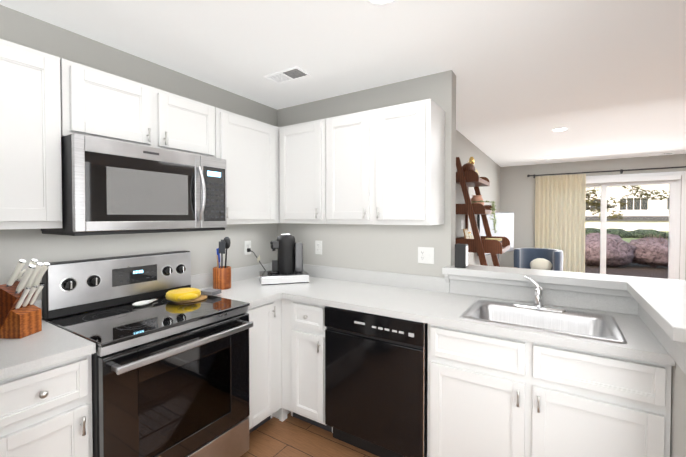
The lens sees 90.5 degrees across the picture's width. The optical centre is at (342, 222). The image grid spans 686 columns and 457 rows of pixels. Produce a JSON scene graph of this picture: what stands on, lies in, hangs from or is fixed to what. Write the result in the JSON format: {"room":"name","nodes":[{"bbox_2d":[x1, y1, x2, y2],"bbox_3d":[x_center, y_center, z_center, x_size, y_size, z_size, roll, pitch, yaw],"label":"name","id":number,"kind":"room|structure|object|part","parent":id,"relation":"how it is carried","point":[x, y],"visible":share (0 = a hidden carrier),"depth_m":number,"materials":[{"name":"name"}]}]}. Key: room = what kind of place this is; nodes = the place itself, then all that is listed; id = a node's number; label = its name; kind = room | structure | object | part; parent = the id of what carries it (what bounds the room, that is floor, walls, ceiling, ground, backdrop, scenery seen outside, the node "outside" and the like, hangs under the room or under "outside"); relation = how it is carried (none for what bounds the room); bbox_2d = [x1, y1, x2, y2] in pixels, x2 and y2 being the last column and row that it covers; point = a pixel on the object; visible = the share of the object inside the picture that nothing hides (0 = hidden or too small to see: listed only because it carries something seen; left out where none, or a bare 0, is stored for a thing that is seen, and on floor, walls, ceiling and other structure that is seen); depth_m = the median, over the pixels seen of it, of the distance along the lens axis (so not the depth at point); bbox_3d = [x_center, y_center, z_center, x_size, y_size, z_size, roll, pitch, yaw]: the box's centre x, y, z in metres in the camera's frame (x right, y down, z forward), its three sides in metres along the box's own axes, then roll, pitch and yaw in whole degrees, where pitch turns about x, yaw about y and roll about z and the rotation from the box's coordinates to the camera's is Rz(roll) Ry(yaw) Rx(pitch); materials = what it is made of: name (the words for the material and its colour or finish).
{"room":"kitchen","nodes":[
{"label":"kitchen","id":0,"kind":"room"},
{"bbox_2d":[0,5,277,320],"bbox_3d":[-1.712,0.196,1.495,0.120,2.400,4.190,1,1,32],"label":"wall","id":1,"kind":"structure","parent":0,"point":[31,32],"depth_m":2.04,"materials":[{"name":"grey paint"}]},
{"bbox_2d":[0,39,61,229],"bbox_3d":[-1.465,-0.354,1.456,0.320,0.760,0.330,1,1,32],"label":"upper cabinet","id":2,"kind":"object","parent":1,"relation":"attached to","point":[30,152],"visible":1,"depth_m":1.42,"materials":[{"name":"white wood"}]},
{"bbox_2d":[60,58,214,157],"bbox_3d":[-1.146,-0.570,1.926,0.350,0.344,0.801,1,1,32],"label":"upper cabinet","id":3,"kind":"object","parent":1,"relation":"attached to","point":[100,104],"visible":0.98,"depth_m":1.75,"materials":[{"name":"white wood"}]},
{"bbox_2d":[41,134,226,235],"bbox_3d":[-1.092,-0.171,1.898,0.471,0.443,0.797,1,1,32],"label":"over-the-range microwave","id":4,"kind":"object","parent":3,"relation":"attached to","point":[109,187],"visible":1,"depth_m":1.68,"materials":[{"name":"grey metal"}]},
{"bbox_2d":[244,241,250,254],"bbox_3d":[-0.789,0.208,2.823,0.010,0.115,0.070,1,1,32],"label":"outlet","id":5,"kind":"object","parent":1,"relation":"attached to","point":[247,244],"visible":0.92,"depth_m":2.81,"materials":[{"name":"white plastic"}]},
{"bbox_2d":[215,107,279,223],"bbox_3d":[-0.692,-0.374,2.643,0.350,0.760,0.884,1,1,32],"label":"upper cabinet","id":6,"kind":"object","parent":1,"relation":"attached to","point":[247,149],"visible":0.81,"depth_m":2.42,"materials":[{"name":"white wood"}]},
{"bbox_2d":[247,248,265,270],"bbox_3d":[-0.626,0.336,2.850,0.246,0.248,0.245,1,1,32],"label":"power cord","id":7,"kind":"object","parent":1,"relation":"attached to","point":[249,250],"visible":0.85,"depth_m":2.81,"materials":[{"name":"black plastic"}]},
{"bbox_2d":[240,412,378,456],"bbox_3d":[2.212,1.417,1.981,6.240,0.060,9.190,1,1,32],"label":"floor","id":8,"kind":"structure","parent":0,"point":[290,436],"depth_m":2.14,"materials":[{"name":"brown wood"}]},
{"bbox_2d":[0,354,92,456],"bbox_3d":[-1.338,0.963,1.400,0.620,0.868,0.330,1,1,32],"label":"base cabinet","id":9,"kind":"object","parent":8,"relation":"on","point":[46,412],"visible":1,"depth_m":1.27,"materials":[{"name":"white wood"}]},
{"bbox_2d":[0,299,95,380],"bbox_3d":[-1.342,0.456,1.396,0.606,0.138,0.329,1,1,32],"label":"countertop","id":10,"kind":"structure","parent":9,"relation":"on","point":[49,344],"depth_m":1.32,"materials":[{"name":"stone"}]},
{"bbox_2d":[0,259,49,338],"bbox_3d":[-1.434,0.320,1.472,0.277,0.330,0.110,0,1,0],"label":"knife block","id":11,"kind":"object","parent":10,"relation":"on","point":[20,315],"visible":1,"depth_m":1.44,"materials":[{"name":"brown wood"}]},
{"bbox_2d":[42,251,252,456],"bbox_3d":[-0.999,0.795,1.840,0.708,1.190,0.770,1,1,32],"label":"range","id":12,"kind":"object","parent":8,"relation":"on","point":[170,378],"visible":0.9,"depth_m":1.71,"materials":[{"name":"silver metal"}]},
{"bbox_2d":[132,299,157,305],"bbox_3d":[-1.140,0.465,1.970,0.093,0.013,0.158,1,1,32],"label":"spoon rest","id":13,"kind":"object","parent":12,"relation":"on","point":[143,303],"visible":0.98,"depth_m":1.97,"materials":[{"name":"white ceramic"}]},
{"bbox_2d":[173,295,207,302],"bbox_3d":[-0.942,0.465,2.094,0.200,0.009,0.200,1,1,32],"label":"trivet","id":14,"kind":"object","parent":12,"relation":"on","point":[201,297],"visible":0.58,"depth_m":2.04,"materials":[{"name":"brown wood"}]},
{"bbox_2d":[165,288,200,301],"bbox_3d":[-0.955,0.436,2.061,0.207,0.048,0.190,1,1,32],"label":"bananas","id":15,"kind":"object","parent":14,"relation":"on","point":[182,294],"visible":1,"depth_m":2.00,"materials":[{"name":"yellow food"}]},
{"bbox_2d":[201,288,221,295],"bbox_3d":[-0.857,0.445,2.187,0.122,0.024,0.087,0,1,20],"label":"cloth","id":16,"kind":"object","parent":12,"relation":"on","point":[210,291],"visible":0.85,"depth_m":2.16,"materials":[{"name":"grey fabric"}]},
{"bbox_2d":[246,298,281,433],"bbox_3d":[-0.737,0.947,2.344,0.620,0.868,0.348,1,1,32],"label":"base cabinet","id":17,"kind":"object","parent":8,"relation":"on","point":[265,367],"visible":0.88,"depth_m":2.21,"materials":[{"name":"white wood"}]},
{"bbox_2d":[272,408,290,421],"bbox_3d":[-0.509,0.940,2.742,0.570,0.868,0.566,1,1,32],"label":"base cabinet","id":18,"kind":"object","parent":8,"relation":"on","point":[280,414],"visible":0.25,"depth_m":2.38,"materials":[{"name":"white wood"}]},
{"bbox_2d":[282,298,332,432],"bbox_3d":[-0.124,0.945,2.467,0.372,0.868,0.620,1,1,32],"label":"base cabinet","id":19,"kind":"object","parent":8,"relation":"on","point":[304,327],"visible":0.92,"depth_m":2.23,"materials":[{"name":"white wood"}]},
{"bbox_2d":[325,306,427,456],"bbox_3d":[0.313,0.950,2.196,0.636,0.868,0.601,1,1,32],"label":"dishwasher","id":20,"kind":"object","parent":8,"relation":"on","point":[376,379],"visible":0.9,"depth_m":1.93,"materials":[{"name":"black"}]},
{"bbox_2d":[455,157,509,266],"bbox_3d":[1.594,0.303,3.772,0.605,2.107,0.700,1,1,32],"label":"ladder shelf","id":21,"kind":"object","parent":8,"relation":"on","point":[467,175],"visible":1,"depth_m":3.58,"materials":[{"name":"brown wood"}]},
{"bbox_3d":[1.358,-0.553,3.690,0.150,0.215,0.162,1,1,32],"label":"globe","id":22,"kind":"part","parent":21,"relation":"part of","materials":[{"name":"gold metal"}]},
{"bbox_2d":[471,195,483,204],"bbox_3d":[1.552,-0.215,3.944,0.160,0.200,0.160,1,1,32],"label":"vase","id":23,"kind":"object","parent":21,"relation":"on","point":[475,197],"depth_m":3.89,"materials":[{"name":"pink ceramic"}]},
{"bbox_2d":[471,200,496,232],"bbox_3d":[1.499,-0.067,3.699,0.316,0.352,0.217,1,1,32],"label":"plant","id":24,"kind":"object","parent":21,"relation":"on","point":[493,202],"depth_m":3.65,"materials":[{"name":"green plant"}]},
{"bbox_2d":[513,248,562,270],"bbox_3d":[3.283,0.888,5.739,0.727,0.870,0.674,1,1,32],"label":"armchair","id":25,"kind":"object","parent":8,"relation":"on","point":[524,257],"visible":0.42,"depth_m":5.84,"materials":[{"name":"blue fabric"}]},
{"bbox_2d":[530,258,551,269],"bbox_3d":[3.341,0.723,5.741,0.333,0.244,0.153,1,1,32],"label":"armchair pillow","id":26,"kind":"object","parent":25,"relation":"on","point":[541,263],"visible":0.71,"depth_m":5.70,"materials":[{"name":"beige fabric"}]},
{"bbox_2d":[427,324,671,456],"bbox_3d":[0.982,0.957,1.763,0.941,0.868,0.620,1,1,32],"label":"base cabinet","id":27,"kind":"object","parent":8,"relation":"on","point":[489,395],"visible":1,"depth_m":1.51,"materials":[{"name":"white wood"}]},
{"bbox_2d":[191,263,674,365],"bbox_3d":[0.228,0.445,2.058,2.543,0.138,0.917,1,1,32],"label":"countertop","id":28,"kind":"structure","parent":27,"relation":"on","point":[433,300],"depth_m":2.10,"materials":[{"name":"stone"}]},
{"bbox_2d":[213,266,230,289],"bbox_3d":[-0.866,0.394,2.436,0.124,0.150,0.124,1,1,32],"label":"utensil crock","id":29,"kind":"object","parent":28,"relation":"on","point":[221,278],"visible":0.92,"depth_m":2.38,"materials":[{"name":"orange wood"}]},
{"bbox_2d":[216,237,230,267],"bbox_3d":[-0.860,0.279,2.445,0.111,0.354,0.092,1,1,32],"label":"utensils","id":30,"kind":"object","parent":29,"relation":"in","point":[225,243],"visible":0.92,"depth_m":2.42,"materials":[{"name":"grey plastic"}]},
{"bbox_2d":[259,270,308,284],"bbox_3d":[-0.477,0.430,2.707,0.368,0.067,0.260,0,1,-18],"label":"tray","id":31,"kind":"object","parent":28,"relation":"on","point":[265,278],"visible":0.9,"depth_m":2.59,"materials":[{"name":"white plastic"}]},
{"bbox_2d":[267,234,302,273],"bbox_3d":[-0.450,0.242,2.711,0.232,0.308,0.253,1,1,32],"label":"coffee machine","id":32,"kind":"object","parent":31,"relation":"on","point":[290,255],"visible":1,"depth_m":2.66,"materials":[{"name":"black plastic"}]},
{"bbox_2d":[512,276,566,311],"bbox_3d":[1.040,0.391,1.816,0.262,0.170,0.233,1,1,32],"label":"faucet","id":33,"kind":"object","parent":28,"relation":"on","point":[538,301],"visible":1,"depth_m":1.86,"materials":[{"name":"silver metal"}]},
{"bbox_2d":[460,299,626,343],"bbox_3d":[0.986,0.566,1.734,0.664,0.183,0.474,1,1,32],"label":"sink","id":34,"kind":"object","parent":28,"relation":"in","point":[594,326],"visible":0.52,"depth_m":1.79,"materials":[{"name":"silver metal"}]},
{"bbox_3d":[2.232,1.026,4.956,0.410,0.620,1.300,1,1,32],"label":"media console","id":35,"kind":"object","parent":8,"relation":"on","visible":0},
{"bbox_2d":[477,212,513,259],"bbox_3d":[2.235,0.281,4.942,0.354,0.870,0.996,1,1,32],"label":"screen","id":36,"kind":"object","parent":35,"relation":"on","point":[504,224],"visible":0.35,"depth_m":5.00,"materials":[{"name":"white"}]},
{"bbox_2d":[0,0,685,166],"bbox_3d":[2.212,-1.052,1.939,6.240,0.080,9.190,1,1,32],"label":"ceiling","id":37,"kind":"structure","parent":0,"point":[602,79],"depth_m":2.05,"materials":[{"name":"white paint"}]},
{"bbox_2d":[264,66,310,83],"bbox_3d":[-0.386,-1.015,2.355,0.300,0.008,0.155,1,1,32],"label":"ceiling vent","id":38,"kind":"object","parent":37,"relation":"in","point":[288,75],"visible":1,"depth_m":2.35,"materials":[{"name":"white metal"}]},
{"bbox_2d":[366,0,395,5],"bbox_3d":[0.172,-1.002,1.490,0.164,0.005,0.164,1,1,32],"label":"recessed light","id":39,"kind":"object","parent":37,"relation":"in","point":[380,2],"visible":1,"depth_m":1.55,"materials":[{"name":"white"}]},
{"bbox_2d":[552,128,568,131],"bbox_3d":[2.431,-1.042,3.809,0.164,0.005,0.164,1,1,32],"label":"recessed light","id":40,"kind":"object","parent":37,"relation":"in","point":[559,129],"visible":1,"depth_m":3.80,"materials":[{"name":"white plastic"}]},
{"bbox_2d":[647,152,674,155],"bbox_3d":[4.930,-1.065,5.277,0.300,0.008,0.120,1,1,32],"label":"ceiling vent","id":41,"kind":"object","parent":37,"relation":"in","point":[661,153],"visible":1,"depth_m":5.25,"materials":[{"name":"white metal"}]},
{"bbox_2d":[277,70,455,276],"bbox_3d":[0.094,0.174,2.757,1.570,2.400,0.120,1,1,32],"label":"wall","id":42,"kind":"structure","parent":0,"point":[389,248],"depth_m":2.53,"materials":[{"name":"grey paint"}]},
{"bbox_2d":[279,119,325,223],"bbox_3d":[-0.250,-0.375,2.684,0.446,0.760,0.350,1,1,32],"label":"upper cabinet","id":43,"kind":"object","parent":42,"relation":"attached to","point":[302,166],"visible":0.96,"depth_m":2.55,"materials":[{"name":"white wood"}]},
{"bbox_2d":[315,241,321,254],"bbox_3d":[-0.206,0.210,2.872,0.070,0.115,0.010,1,1,32],"label":"electrical outlet","id":44,"kind":"object","parent":42,"relation":"attached to","point":[318,247],"visible":1,"depth_m":2.87,"materials":[{"name":"white plastic"}]},
{"bbox_2d":[326,99,444,224],"bbox_3d":[0.267,-0.369,2.356,0.772,0.760,0.350,1,1,32],"label":"upper cabinet","id":45,"kind":"object","parent":42,"relation":"attached to","point":[385,165],"visible":1,"depth_m":2.19,"materials":[{"name":"white wood"}]},
{"bbox_2d":[418,247,433,263],"bbox_3d":[0.577,0.229,2.370,0.116,0.115,0.016,1,1,32],"label":"electrical outlet","id":46,"kind":"object","parent":42,"relation":"attached to","point":[425,255],"visible":1,"depth_m":2.37,"materials":[{"name":"white plastic"}]},
{"bbox_2d":[455,130,500,265],"bbox_3d":[1.736,0.141,4.675,0.120,2.400,4.880,1,1,32],"label":"wall","id":47,"kind":"structure","parent":0,"point":[486,166],"depth_m":4.79,"materials":[{"name":"grey paint"}]},
{"bbox_2d":[500,154,685,280],"bbox_3d":[5.104,0.127,5.495,4.920,2.400,0.120,1,1,32],"label":"wall","id":48,"kind":"structure","parent":0,"point":[517,196],"depth_m":6.40,"materials":[{"name":"grey paint"}]},
{"bbox_2d":[527,166,685,177],"bbox_3d":[4.645,-0.855,5.624,2.819,0.070,0.124,1,1,32],"label":"curtain rod","id":49,"kind":"object","parent":48,"relation":"attached to","point":[620,170],"visible":1,"depth_m":5.69,"materials":[{"name":"grey metal"}]},
{"bbox_2d":[535,174,585,272],"bbox_3d":[3.873,0.224,6.090,0.767,2.145,0.060,1,1,32],"label":"curtain","id":50,"kind":"object","parent":49,"relation":"hanging from","point":[560,207],"visible":0.62,"depth_m":6.05,"materials":[{"name":"beige fabric"}]},
{"bbox_2d":[585,171,685,279],"bbox_3d":[4.484,0.256,5.865,2.040,2.130,0.125,1,1,32],"label":"window","id":51,"kind":"structure","parent":48,"relation":"in","point":[677,241],"depth_m":5.39,"materials":[{"name":"white plastic"}]},
{"bbox_2d":[586,175,680,183],"bbox_3d":[4.439,-0.713,5.778,1.880,0.080,0.059,1,1,32],"label":"blind valance","id":52,"kind":"object","parent":51,"relation":"attached to","point":[636,179],"visible":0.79,"depth_m":5.54,"materials":[{"name":"white plastic"}]},
{"bbox_2d":[670,362,685,456],"bbox_3d":[1.360,0.878,1.359,0.120,1.040,0.900,1,1,32],"label":"wall","id":53,"kind":"structure","parent":0,"point":[678,418],"depth_m":1.22,"materials":[{"name":"grey paint"}]},
{"bbox_3d":[1.220,0.866,2.052,1.100,1.040,0.120,1,1,32],"label":"wall","id":54,"kind":"structure","parent":0,"visible":0},
{"bbox_2d":[450,279,635,314],"bbox_3d":[1.133,0.429,2.019,0.980,0.092,0.018,1,1,32],"label":"trim","id":55,"kind":"structure","parent":54,"relation":"attached to","point":[617,304],"depth_m":1.96,"materials":[{"name":"laminate"}]},
{"bbox_2d":[442,264,685,295],"bbox_3d":[1.239,0.369,2.035,1.220,0.135,0.254,1,1,32],"label":"trim","id":56,"kind":"structure","parent":54,"relation":"on","point":[605,284],"depth_m":1.98,"materials":[{"name":"white paint"}]},
{"bbox_2d":[455,244,467,267],"bbox_3d":[0.788,0.219,2.263,0.072,0.155,0.070,1,1,32],"label":"speaker","id":57,"kind":"object","parent":56,"relation":"on","point":[461,255],"visible":0.98,"depth_m":2.23,"materials":[{"name":"black plastic"}]},
{"bbox_2d":[622,280,685,352],"bbox_3d":[1.340,0.354,1.309,0.270,0.080,0.810,1,1,32],"label":"countertop","id":58,"kind":"structure","parent":54,"relation":"on","point":[661,302],"depth_m":1.36,"materials":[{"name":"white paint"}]},
{"bbox_2d":[636,301,685,374],"bbox_3d":[1.293,0.440,1.376,0.018,0.092,0.870,1,1,32],"label":"trim","id":59,"kind":"structure","parent":54,"relation":"attached to","point":[674,350],"depth_m":1.32,"materials":[{"name":"laminate"}]},
{"label":"outside","id":60,"kind":"structure","parent":0,"visible":0},
{"bbox_2d":[606,230,668,244],"bbox_3d":[32.747,0.868,36.902,100.000,0.080,82.530,1,1,32],"label":"lawn","id":61,"kind":"structure","parent":60,"point":[629,239],"depth_m":22.94,"materials":[{"name":"plant"}]},
{"bbox_2d":[585,263,667,278],"bbox_3d":[7.860,1.313,8.058,15.000,0.020,7.130,1,1,32],"label":"mulch","id":62,"kind":"object","parent":61,"relation":"on","point":[629,270],"depth_m":9.14,"materials":[{"name":"brown soil"}]},
{"bbox_2d":[585,233,668,267],"bbox_3d":[8.868,0.851,9.770,9.081,1.107,2.439,1,1,32],"label":"bushes","id":63,"kind":"object","parent":62,"relation":"on","point":[648,256],"depth_m":9.50,"materials":[{"name":"pink plant"}]},
{"bbox_2d":[585,184,668,230],"bbox_3d":[31.169,-3.503,43.659,39.200,8.450,13.900,1,1,32],"label":"building","id":64,"kind":"structure","parent":61,"relation":"on","point":[639,209],"depth_m":37.58,"materials":[{"name":"white"}]},
{"bbox_2d":[585,228,668,238],"bbox_3d":[24.056,0.952,21.420,48.555,1.083,2.599,1,1,32],"label":"hedge","id":65,"kind":"object","parent":61,"relation":"on","point":[638,233],"depth_m":23.56,"materials":[{"name":"green plant"}]},
{"bbox_2d":[586,185,668,219],"bbox_3d":[9.613,-3.282,11.825,6.833,9.000,8.793,1,1,32],"label":"pine tree","id":66,"kind":"object","parent":61,"relation":"on","point":[596,204],"depth_m":12.28,"materials":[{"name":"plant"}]}
]}

